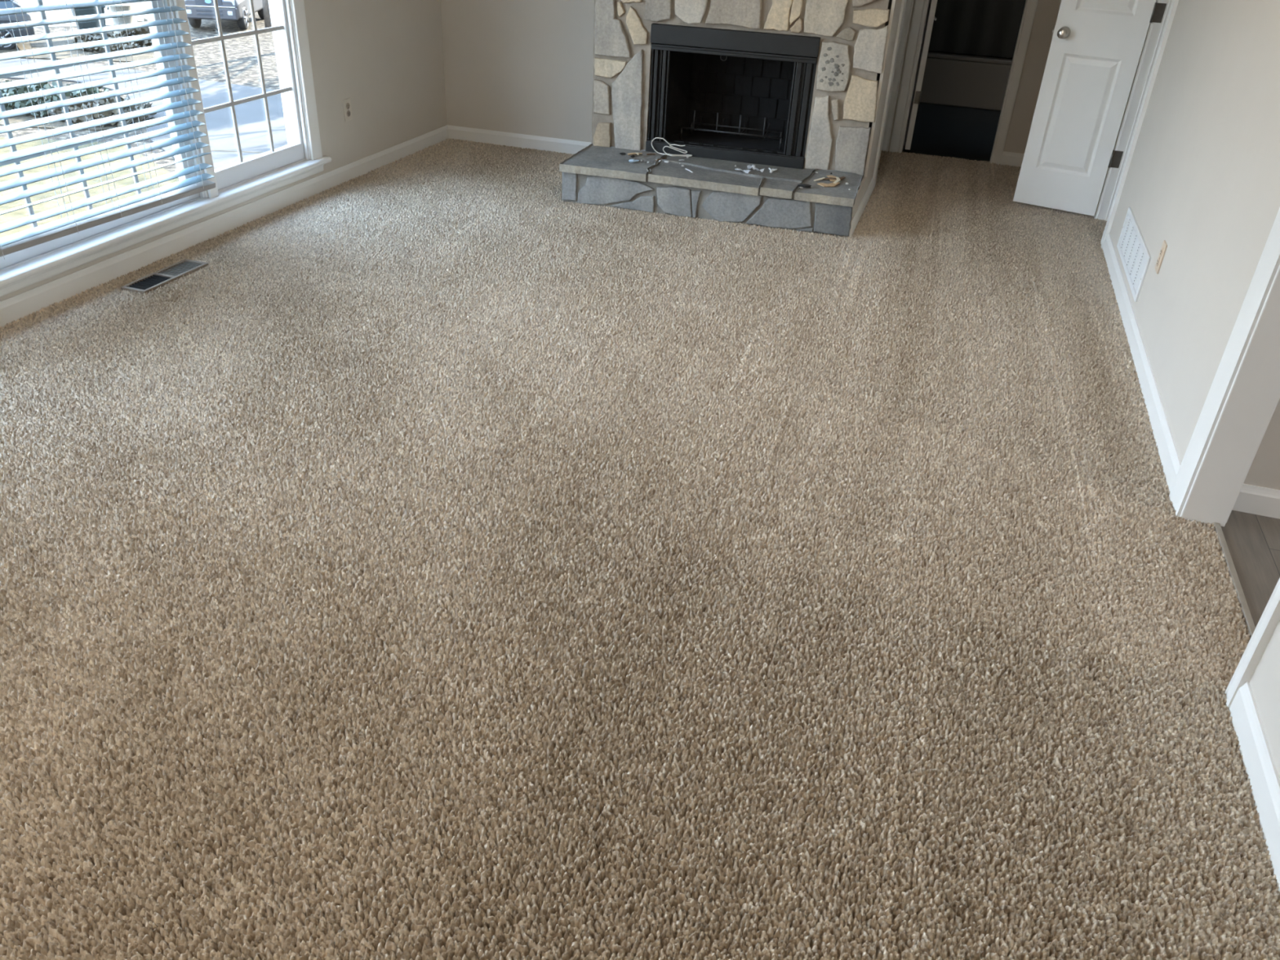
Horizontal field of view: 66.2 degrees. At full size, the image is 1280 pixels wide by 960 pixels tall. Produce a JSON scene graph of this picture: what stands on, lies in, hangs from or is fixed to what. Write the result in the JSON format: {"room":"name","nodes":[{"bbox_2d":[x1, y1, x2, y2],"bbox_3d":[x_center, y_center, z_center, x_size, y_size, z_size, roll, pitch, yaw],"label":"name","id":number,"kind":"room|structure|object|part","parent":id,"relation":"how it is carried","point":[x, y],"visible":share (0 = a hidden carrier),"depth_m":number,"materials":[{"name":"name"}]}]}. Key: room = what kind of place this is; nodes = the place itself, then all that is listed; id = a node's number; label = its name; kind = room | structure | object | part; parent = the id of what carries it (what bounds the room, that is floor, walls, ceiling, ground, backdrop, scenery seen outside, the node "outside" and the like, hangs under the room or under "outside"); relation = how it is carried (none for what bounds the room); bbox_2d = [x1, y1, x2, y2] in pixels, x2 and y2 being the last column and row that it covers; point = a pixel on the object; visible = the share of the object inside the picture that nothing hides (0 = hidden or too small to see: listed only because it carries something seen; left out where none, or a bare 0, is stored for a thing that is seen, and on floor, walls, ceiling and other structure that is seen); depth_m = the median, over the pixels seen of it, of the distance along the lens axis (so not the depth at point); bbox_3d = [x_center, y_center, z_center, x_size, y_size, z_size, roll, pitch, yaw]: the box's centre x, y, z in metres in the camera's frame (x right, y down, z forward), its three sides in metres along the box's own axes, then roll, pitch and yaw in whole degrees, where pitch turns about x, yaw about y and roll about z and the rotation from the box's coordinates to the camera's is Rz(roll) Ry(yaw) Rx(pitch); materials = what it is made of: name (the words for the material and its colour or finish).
{"room":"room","nodes":[
{"label":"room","id":0,"kind":"room"},
{"bbox_2d":[0,0,447,301],"bbox_3d":[-2.532,-1.374,2.600,0.125,2.460,8.436,12,32,14],"label":"wall","id":1,"kind":"structure","parent":0,"point":[385,56],"depth_m":5.57,"materials":[{"name":"paint"}]},
{"bbox_2d":[0,0,208,271],"bbox_3d":[-2.283,-1.672,3.358,0.132,1.873,1.750,12,32,14],"label":"window","id":2,"kind":"structure","parent":1,"relation":"in","point":[15,259],"depth_m":4.06,"materials":[{"name":"white plastic"}]},
{"bbox_2d":[0,0,215,259],"bbox_3d":[-2.170,-1.703,3.271,0.068,1.851,1.747,12,32,14],"label":"window blind","id":3,"kind":"object","parent":2,"relation":"attached to","point":[37,235],"visible":1,"depth_m":3.78,"materials":[{"name":"white plastic"}]},
{"bbox_3d":[-2.155,-1.721,3.330,0.056,1.790,0.002,7,31,7],"label":"ladder cord","id":4,"kind":"part","parent":3,"relation":"part of","materials":[{"name":"white fabric"}]},
{"bbox_3d":[-2.086,-1.830,3.517,0.056,1.790,0.002,7,31,7],"label":"ladder cord","id":5,"kind":"part","parent":3,"relation":"part of","materials":[{"name":"white fabric"}]},
{"bbox_3d":[-2.214,-0.944,3.733,0.052,0.024,1.747,19,32,9],"label":"rail","id":6,"kind":"part","parent":3,"relation":"part of","materials":[{"name":"white plastic"}]},
{"bbox_3d":[-2.015,-1.942,3.706,0.056,1.790,0.002,7,31,7],"label":"ladder cord","id":7,"kind":"part","parent":3,"relation":"part of","materials":[{"name":"white fabric"}]},
{"bbox_3d":[-1.934,-2.068,3.921,0.056,1.790,0.002,7,31,7],"label":"ladder cord","id":8,"kind":"part","parent":3,"relation":"part of","materials":[{"name":"white fabric"}]},
{"bbox_2d":[0,164,324,297],"bbox_3d":[-2.254,-0.840,3.842,0.017,0.046,3.530,12,32,14],"label":"trim","id":9,"kind":"structure","parent":1,"relation":"attached to","point":[47,273],"depth_m":4.20,"materials":[{"name":"white paint"}]},
{"bbox_2d":[0,155,331,287],"bbox_3d":[-2.255,-0.869,3.820,0.085,0.026,3.602,12,32,14],"label":"trim","id":10,"kind":"structure","parent":1,"relation":"attached to","point":[37,265],"depth_m":4.17,"materials":[{"name":"white paint"}]},
{"bbox_2d":[0,124,448,327],"bbox_3d":[-2.545,-0.320,3.127,0.013,0.088,8.276,12,32,14],"label":"baseboard","id":11,"kind":"structure","parent":1,"relation":"attached to","point":[16,307],"depth_m":4.47,"materials":[{"name":"white paint"}]},
{"bbox_2d":[173,0,322,198],"bbox_3d":[-2.268,-1.710,3.335,0.142,1.915,3.528,12,32,14],"label":"trim","id":12,"kind":"structure","parent":1,"relation":"attached to","point":[298,6],"depth_m":4.87,"materials":[{"name":"white paint"}]},
{"bbox_2d":[191,0,311,192],"bbox_3d":[-1.883,-2.300,4.427,0.132,1.873,0.795,12,32,14],"label":"window","id":13,"kind":"structure","parent":1,"relation":"in","point":[297,150],"depth_m":4.88,"materials":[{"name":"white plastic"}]},
{"bbox_2d":[342,97,352,121],"bbox_3d":[-1.611,-2.043,5.415,0.009,0.114,0.070,12,32,14],"label":"wall outlet","id":14,"kind":"object","parent":1,"relation":"attached to","point":[347,102],"visible":1,"depth_m":5.41,"materials":[{"name":"beige plastic"}]},
{"bbox_2d":[440,0,594,142],"bbox_3d":[0.116,-3.090,5.659,2.765,2.460,0.184,12,32,14],"label":"wall","id":15,"kind":"structure","parent":0,"point":[525,67],"depth_m":6.16,"materials":[{"name":"paint"}]},
{"bbox_2d":[447,124,591,154],"bbox_3d":[-0.690,-2.189,6.369,1.245,0.088,0.013,12,32,14],"label":"baseboard","id":16,"kind":"structure","parent":15,"relation":"attached to","point":[508,139],"depth_m":6.39,"materials":[{"name":"white paint"}]},
{"bbox_2d":[0,102,1279,959],"bbox_3d":[1.514,-0.550,3.954,7.240,0.037,12.350,12,32,14],"label":"floor","id":17,"kind":"structure","parent":0,"point":[459,558],"depth_m":2.42,"materials":[{"name":"beige carpet"}]},
{"bbox_2d":[120,258,208,293],"bbox_3d":[-1.998,-0.858,4.137,0.120,0.018,0.384,12,32,14],"label":"floor vent","id":18,"kind":"object","parent":17,"relation":"in","point":[162,277],"visible":1,"depth_m":4.12,"materials":[{"name":"beige metal"}]},
{"bbox_3d":[-1.970,-0.902,4.210,0.096,0.004,0.179,12,32,14],"label":"damper plate","id":19,"kind":"part","parent":18,"relation":"part of","materials":[{"name":"grey metal"}]},
{"bbox_2d":[559,143,862,237],"bbox_3d":[0.390,-1.591,5.369,1.575,0.226,0.539,10,32,12],"label":"hearth","id":20,"kind":"object","parent":17,"relation":"on","point":[598,175],"visible":1,"depth_m":5.20,"materials":[{"name":"stone"}]},
{"bbox_2d":[628,159,639,162],"bbox_3d":[-0.033,-1.748,5.381,0.059,0.019,0.030,-3,32,-11],"label":"scrap","id":21,"kind":"object","parent":20,"relation":"on","point":[629,160],"visible":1,"depth_m":5.38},
{"bbox_2d":[651,137,692,156],"bbox_3d":[0.175,-1.876,5.537,0.243,0.086,0.052,10,32,11],"label":"cable","id":22,"kind":"object","parent":20,"relation":"on","point":[668,154],"visible":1,"depth_m":5.55,"materials":[{"name":"white plastic"}]},
{"bbox_2d":[768,168,777,173],"bbox_3d":[0.718,-1.681,5.333,0.049,0.016,0.050,12,32,14],"label":"wall anchor","id":23,"kind":"object","parent":20,"relation":"on","point":[770,169],"visible":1,"depth_m":5.33,"materials":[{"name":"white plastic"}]},
{"bbox_2d":[797,184,811,188],"bbox_3d":[0.854,-1.528,5.096,0.072,0.018,0.037,18,34,23],"label":"chip","id":24,"kind":"object","parent":20,"relation":"on","point":[807,186],"visible":1,"depth_m":5.08,"materials":[{"name":"black"}]},
{"bbox_2d":[813,177,824,181],"bbox_3d":[0.954,-1.600,5.220,0.074,0.010,0.018,-20,38,-33],"label":"wood splinter","id":25,"kind":"object","parent":20,"relation":"on","point":[822,178],"visible":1,"depth_m":5.22,"materials":[{"name":"beige wood"}]},
{"bbox_2d":[817,182,839,186],"bbox_3d":[0.997,-1.553,5.152,0.126,0.008,0.073,-5,32,-13],"label":"wood splinter","id":26,"kind":"object","parent":20,"relation":"on","point":[831,184],"visible":1,"depth_m":5.14,"materials":[{"name":"beige wood"}]},
{"bbox_2d":[826,175,836,182],"bbox_3d":[1.036,-1.615,5.256,0.055,0.010,0.147,3,31,0],"label":"wood splinter","id":27,"kind":"object","parent":20,"relation":"on","point":[832,176],"visible":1,"depth_m":5.26,"materials":[{"name":"brown wood"}]},
{"bbox_2d":[833,177,840,183],"bbox_3d":[1.047,-1.589,5.205,0.033,0.008,0.114,12,32,14],"label":"wood splinter","id":28,"kind":"object","parent":27,"relation":"on","point":[838,180],"visible":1,"depth_m":5.19,"materials":[{"name":"beige wood"}]},
{"bbox_2d":[822,176,845,180],"bbox_3d":[1.045,-1.608,5.238,0.145,0.007,0.061,-9,33,-20],"label":"wood splinter","id":29,"kind":"object","parent":20,"relation":"on","point":[842,177],"visible":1,"depth_m":5.23,"materials":[{"name":"brown plant"}]},
{"bbox_2d":[591,0,892,177],"bbox_3d":[0.602,-2.825,5.247,1.584,2.440,0.624,10,32,12],"label":"fireplace","id":30,"kind":"object","parent":17,"relation":"on","point":[812,68],"depth_m":5.35,"materials":[{"name":"stone"}]},
{"bbox_3d":[0.481,-1.853,5.553,0.907,0.064,0.102,10,32,12],"label":"panel","id":31,"kind":"part","parent":30,"relation":"part of","materials":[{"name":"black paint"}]},
{"bbox_3d":[0.538,-2.035,5.706,0.590,0.011,0.171,10,32,12],"label":"rail","id":32,"kind":"part","parent":30,"relation":"part of","materials":[{"name":"metal"}]},
{"bbox_3d":[0.547,-2.058,5.707,0.597,0.165,0.200,10,32,12],"label":"fire grate","id":33,"kind":"part","parent":30,"relation":"part of","materials":[{"name":"black metal"}]},
{"bbox_2d":[650,23,820,57],"bbox_3d":[0.499,-2.338,5.217,0.908,0.094,0.036,10,32,12],"label":"hood","id":34,"kind":"object","parent":30,"relation":"attached to","point":[735,42],"depth_m":5.20,"materials":[{"name":"black paint"}]},
{"bbox_3d":[0.801,-1.916,5.594,0.009,0.063,0.009,-1,31,-7],"label":"leg","id":35,"kind":"part","parent":30,"relation":"part of","materials":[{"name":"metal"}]},
{"bbox_2d":[920,51,1012,111],"bbox_3d":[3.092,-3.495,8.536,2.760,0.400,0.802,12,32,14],"label":"bathtub","id":36,"kind":"object","parent":17,"relation":"on","point":[966,81],"visible":0.08,"depth_m":8.27,"materials":[{"name":"ceramic"}]},
{"bbox_2d":[1213,522,1255,638],"bbox_3d":[1.548,0.313,2.523,0.016,0.015,0.790,12,32,14],"label":"trim","id":37,"kind":"structure","parent":17,"relation":"on","point":[1241,597],"depth_m":2.59,"materials":[{"name":"wood"}]},
{"bbox_2d":[848,0,902,232],"bbox_3d":[1.295,-2.568,4.883,0.016,2.440,1.115,12,32,14],"label":"wall","id":38,"kind":"structure","parent":0,"point":[896,4],"depth_m":5.29,"materials":[{"name":"paint"}]},
{"bbox_2d":[848,177,874,237],"bbox_3d":[1.255,-1.554,5.495,0.013,0.088,1.112,12,32,14],"label":"baseboard","id":39,"kind":"structure","parent":38,"relation":"attached to","point":[860,211],"depth_m":5.34,"materials":[{"name":"white paint"}]},
{"bbox_2d":[872,0,906,191],"bbox_3d":[1.455,-2.781,5.292,0.020,2.406,0.140,12,32,14],"label":"trim","id":40,"kind":"structure","parent":38,"relation":"attached to","point":[904,2],"depth_m":5.58,"materials":[{"name":"white paint"}]},
{"bbox_2d":[928,50,1013,58],"bbox_3d":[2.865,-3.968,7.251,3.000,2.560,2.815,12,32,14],"label":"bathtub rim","id":41,"kind":"structure","parent":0,"point":[928,51],"depth_m":8.87,"materials":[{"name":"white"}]},
{"bbox_3d":[3.079,-4.937,7.302,2.800,0.024,0.024,12,32,14],"label":"curtain rod","id":42,"kind":"object","parent":41,"relation":"attached to","visible":0},
{"bbox_2d":[928,0,1026,57],"bbox_3d":[3.040,-4.219,7.738,2.600,1.640,0.044,12,32,14],"label":"shower curtain","id":43,"kind":"object","parent":42,"relation":"hanging from","point":[973,27],"visible":0.2,"depth_m":8.11,"materials":[{"name":"black fabric"}]},
{"bbox_2d":[887,0,1061,153],"bbox_3d":[1.841,-3.338,6.219,2.697,2.460,0.115,12,32,14],"label":"wall","id":44,"kind":"structure","parent":0,"point":[1046,12],"depth_m":6.34,"materials":[{"name":"paint"}]},
{"bbox_2d":[904,0,937,150],"bbox_3d":[1.982,-3.291,6.519,0.080,2.018,0.579,8,32,9],"label":"door","id":45,"kind":"structure","parent":44,"relation":"in","point":[917,94],"depth_m":6.59,"materials":[{"name":"white paint"}]},
{"bbox_2d":[881,0,1038,164],"bbox_3d":[2.113,-3.138,6.225,0.810,2.113,0.134,12,32,14],"label":"trim","id":46,"kind":"structure","parent":44,"relation":"attached to","point":[919,15],"depth_m":6.47,"materials":[{"name":"white paint"}]},
{"bbox_2d":[1000,151,1024,167],"bbox_3d":[2.688,-2.114,6.543,0.532,0.088,0.013,12,32,14],"label":"baseboard","id":47,"kind":"structure","parent":44,"relation":"attached to","point":[1010,158],"depth_m":6.58,"materials":[{"name":"white paint"}]},
{"bbox_2d":[1109,0,1279,779],"bbox_3d":[1.603,-0.787,1.996,0.115,2.460,9.420,12,32,14],"label":"wall","id":48,"kind":"structure","parent":0,"point":[1202,179],"depth_m":3.28,"materials":[{"name":"paint"}]},
{"bbox_2d":[1013,0,1157,216],"bbox_3d":[2.435,-2.435,5.148,0.477,2.018,0.157,21,35,26],"label":"door","id":49,"kind":"structure","parent":48,"relation":"in","point":[1096,46],"depth_m":5.35,"materials":[{"name":"white paint"}]},
{"bbox_3d":[2.259,-2.386,5.240,0.062,0.062,0.061,20,35,26],"label":"knob","id":50,"kind":"part","parent":49,"relation":"part of","materials":[{"name":"silver metal"}]},
{"bbox_2d":[1110,150,1123,168],"bbox_3d":[2.615,-1.760,5.385,0.046,0.090,0.004,12,32,14],"label":"hinge","id":51,"kind":"object","parent":48,"relation":"attached to","point":[1117,155],"depth_m":5.38,"materials":[{"name":"metal"}]},
{"bbox_2d":[1116,207,1151,302],"bbox_3d":[2.176,-1.010,4.338,0.012,0.190,0.804,12,32,14],"label":"air vent","id":52,"kind":"object","parent":48,"relation":"in","point":[1135,255],"visible":1,"depth_m":4.29,"materials":[{"name":"white metal"}]},
{"bbox_2d":[1093,0,1178,248],"bbox_3d":[2.603,-2.242,4.792,0.133,2.113,0.635,12,32,14],"label":"trim","id":53,"kind":"structure","parent":48,"relation":"attached to","point":[1157,33],"depth_m":5.11,"materials":[{"name":"white paint"}]},
{"bbox_2d":[1100,230,1181,492],"bbox_3d":[2.024,-0.636,4.049,0.013,0.088,2.712,12,32,14],"label":"baseboard","id":54,"kind":"structure","parent":48,"relation":"attached to","point":[1162,432],"depth_m":3.61,"materials":[{"name":"white paint"}]},
{"bbox_2d":[1151,3,1166,22],"bbox_3d":[2.648,-2.383,5.007,0.046,0.090,0.004,12,32,14],"label":"hinge","id":55,"kind":"object","parent":48,"relation":"attached to","point":[1160,8],"depth_m":5.00,"materials":[{"name":"metal"}]},
{"bbox_2d":[1154,240,1167,274],"bbox_3d":[2.003,-0.858,3.777,0.009,0.114,0.070,12,32,14],"label":"wall outlet","id":56,"kind":"object","parent":48,"relation":"attached to","point":[1164,246],"visible":1,"depth_m":3.76,"materials":[{"name":"beige plastic"}]},
{"bbox_2d":[1168,207,1279,709],"bbox_3d":[1.569,-0.607,2.008,0.149,2.113,0.955,12,32,14],"label":"trim","id":57,"kind":"structure","parent":48,"relation":"attached to","point":[1242,398],"depth_m":2.65,"materials":[{"name":"white paint"}]},
{"bbox_2d":[1228,681,1279,892],"bbox_3d":[0.683,1.467,0.468,0.013,0.088,4.175,12,32,14],"label":"baseboard","id":58,"kind":"structure","parent":48,"relation":"attached to","point":[1258,760],"depth_m":1.96,"materials":[{"name":"white paint"}]},
{"bbox_2d":[1243,398,1279,489],"bbox_3d":[2.739,0.190,0.487,3.153,2.460,3.700,12,32,14],"label":"wall","id":59,"kind":"structure","parent":0,"point":[1264,471],"depth_m":2.83,"materials":[{"name":"paint"}]},
{"bbox_2d":[1231,483,1279,519],"bbox_3d":[3.177,0.343,2.538,3.045,0.088,0.013,12,32,14],"label":"baseboard","id":60,"kind":"structure","parent":59,"relation":"attached to","point":[1254,500],"depth_m":2.88,"materials":[{"name":"white paint"}]},
{"label":"outside","id":61,"kind":"structure","parent":0,"visible":0},
{"bbox_2d":[0,58,287,169],"bbox_3d":[-15.071,-7.756,20.586,34.400,0.130,12.000,12,32,14],"label":"driveway","id":62,"kind":"structure","parent":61,"point":[251,116],"depth_m":21.45,"materials":[{"name":"concrete"}]},
{"bbox_2d":[0,0,35,49],"bbox_3d":[-19.057,-12.357,26.530,4.475,1.262,2.100,-17,37,-30],"label":"sedan","id":63,"kind":"object","parent":62,"relation":"on","point":[4,19],"visible":0.59,"depth_m":26.82,"materials":[{"name":"black paint"}]},
{"bbox_2d":[210,150,265,152],"bbox_3d":[-6.074,-6.155,18.639,5.218,0.033,0.063,2,31,-2],"label":"joint","id":64,"kind":"object","parent":62,"relation":"on","point":[211,150],"depth_m":18.57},
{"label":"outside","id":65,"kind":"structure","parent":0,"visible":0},
{"bbox_2d":[0,11,279,177],"bbox_3d":[-27.415,-15.119,31.851,66.620,0.300,110.000,12,32,14],"label":"lawn","id":66,"kind":"structure","parent":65,"point":[241,52],"depth_m":26.95,"materials":[{"name":"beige plant"}]},
{"bbox_2d":[0,108,136,130],"bbox_3d":[-12.515,-7.796,20.884,5.100,0.122,2.900,12,32,14],"label":"planting bed","id":67,"kind":"object","parent":66,"relation":"on","point":[29,117],"visible":0.06,"depth_m":19.88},
{"bbox_2d":[0,80,70,115],"bbox_3d":[-13.231,-8.208,20.927,2.423,0.596,2.385,12,32,14],"label":"ground cover","id":68,"kind":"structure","parent":67,"relation":"on","point":[21,90],"depth_m":20.60,"materials":[{"name":"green plant"}]},
{"bbox_2d":[13,83,110,116],"bbox_3d":[-12.134,-8.102,20.865,2.203,0.605,1.921,12,32,14],"label":"ground cover","id":69,"kind":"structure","parent":67,"relation":"on","point":[75,94],"depth_m":20.47,"materials":[{"name":"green plant"}]},
{"bbox_2d":[48,91,155,127],"bbox_3d":[-11.145,-7.735,20.369,2.159,0.553,1.778,12,32,14],"label":"ground cover","id":70,"kind":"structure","parent":67,"relation":"on","point":[113,100],"depth_m":20.05,"materials":[{"name":"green plant"}]},
{"bbox_2d":[0,34,155,62],"bbox_3d":[-14.922,-12.339,28.154,4.809,0.124,6.335,20,35,26],"label":"bed","id":71,"kind":"object","parent":66,"relation":"on","point":[36,44],"visible":0.06,"depth_m":27.11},
{"bbox_2d":[67,2,110,36],"bbox_3d":[-16.151,-13.511,28.934,1.010,0.962,0.850,-17,36,-29],"label":"trash bin","id":72,"kind":"object","parent":71,"relation":"on","point":[91,10],"visible":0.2,"depth_m":28.56,"materials":[{"name":"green plastic"}]},
{"bbox_3d":[-16.177,-13.875,28.679,0.900,0.078,0.850,-17,36,-29],"label":"lid","id":73,"kind":"part","parent":72,"relation":"part of","materials":[{"name":"plastic"}]},
{"bbox_2d":[72,31,139,52],"bbox_3d":[-15.010,-12.303,27.516,1.932,0.606,1.220,12,32,14],"label":"shrub","id":74,"kind":"object","parent":71,"relation":"on","point":[95,37],"visible":0.38,"depth_m":27.31,"materials":[{"name":"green plant"}]},
{"bbox_2d":[108,3,133,34],"bbox_3d":[-15.929,-14.206,30.219,0.620,0.840,0.620,12,32,14],"label":"drum","id":75,"kind":"object","parent":71,"relation":"on","point":[126,6],"visible":0.37,"depth_m":29.99,"materials":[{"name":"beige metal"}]},
{"bbox_2d":[118,26,152,47],"bbox_3d":[-14.233,-12.821,28.381,1.937,0.636,1.270,12,32,14],"label":"shrub","id":76,"kind":"object","parent":71,"relation":"on","point":[134,32],"visible":0.26,"depth_m":28.20,"materials":[{"name":"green plant"}]},
{"bbox_2d":[128,17,147,30],"bbox_3d":[-14.526,-13.613,29.618,1.875,0.681,1.533,12,32,14],"label":"shrub","id":77,"kind":"object","parent":71,"relation":"on","point":[144,19],"visible":0.02,"depth_m":29.27,"materials":[{"name":"grey plant"}]},
{"bbox_2d":[0,137,179,238],"bbox_3d":[-15.033,-1.059,9.576,26.400,0.112,23.500,12,32,14],"label":"grass patch","id":78,"kind":"structure","parent":66,"relation":"on","point":[19,214],"depth_m":16.41,"materials":[{"name":"plant"}]},
{"bbox_2d":[184,0,263,29],"bbox_3d":[-13.951,-16.412,33.138,2.100,1.800,4.575,0,31,-6],"label":"suv","id":79,"kind":"object","parent":66,"relation":"on","point":[197,11],"visible":0.71,"depth_m":31.44,"materials":[{"name":"silver metal"}]},
{"bbox_2d":[186,9,191,13],"bbox_3d":[-14.399,-14.966,31.354,0.170,0.140,0.110,0,31,-6],"label":"fog light","id":80,"kind":"object","parent":79,"relation":"attached to","point":[188,11],"depth_m":31.31,"materials":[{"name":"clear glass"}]},
{"bbox_2d":[194,0,222,5],"bbox_3d":[-13.756,-15.250,31.280,0.840,0.200,0.055,0,31,-6],"label":"grille","id":81,"kind":"object","parent":79,"relation":"attached to","point":[197,2],"depth_m":31.27,"materials":[{"name":"silver metal"}]},
{"bbox_3d":[-13.759,-15.105,31.321,1.620,0.050,0.095,0,31,-6],"label":"bumper trim","id":82,"kind":"part","parent":79,"relation":"part of","materials":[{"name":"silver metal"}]},
{"bbox_2d":[262,0,271,27],"bbox_3d":[-12.299,-17.627,31.284,0.675,6.054,0.606,19,35,24],"label":"bare tree","id":83,"kind":"object","parent":66,"relation":"on","point":[265,2],"visible":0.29,"depth_m":32.52,"materials":[{"name":"grey plant"}]},
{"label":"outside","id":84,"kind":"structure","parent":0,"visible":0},
{"bbox_2d":[14,0,147,27],"bbox_3d":[-33.547,-28.562,53.244,23.980,0.120,59.440,-5,32,-12],"label":"street","id":85,"kind":"structure","parent":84,"point":[55,14],"depth_m":33.92,"materials":[{"name":"grey asphalt"}]}
]}

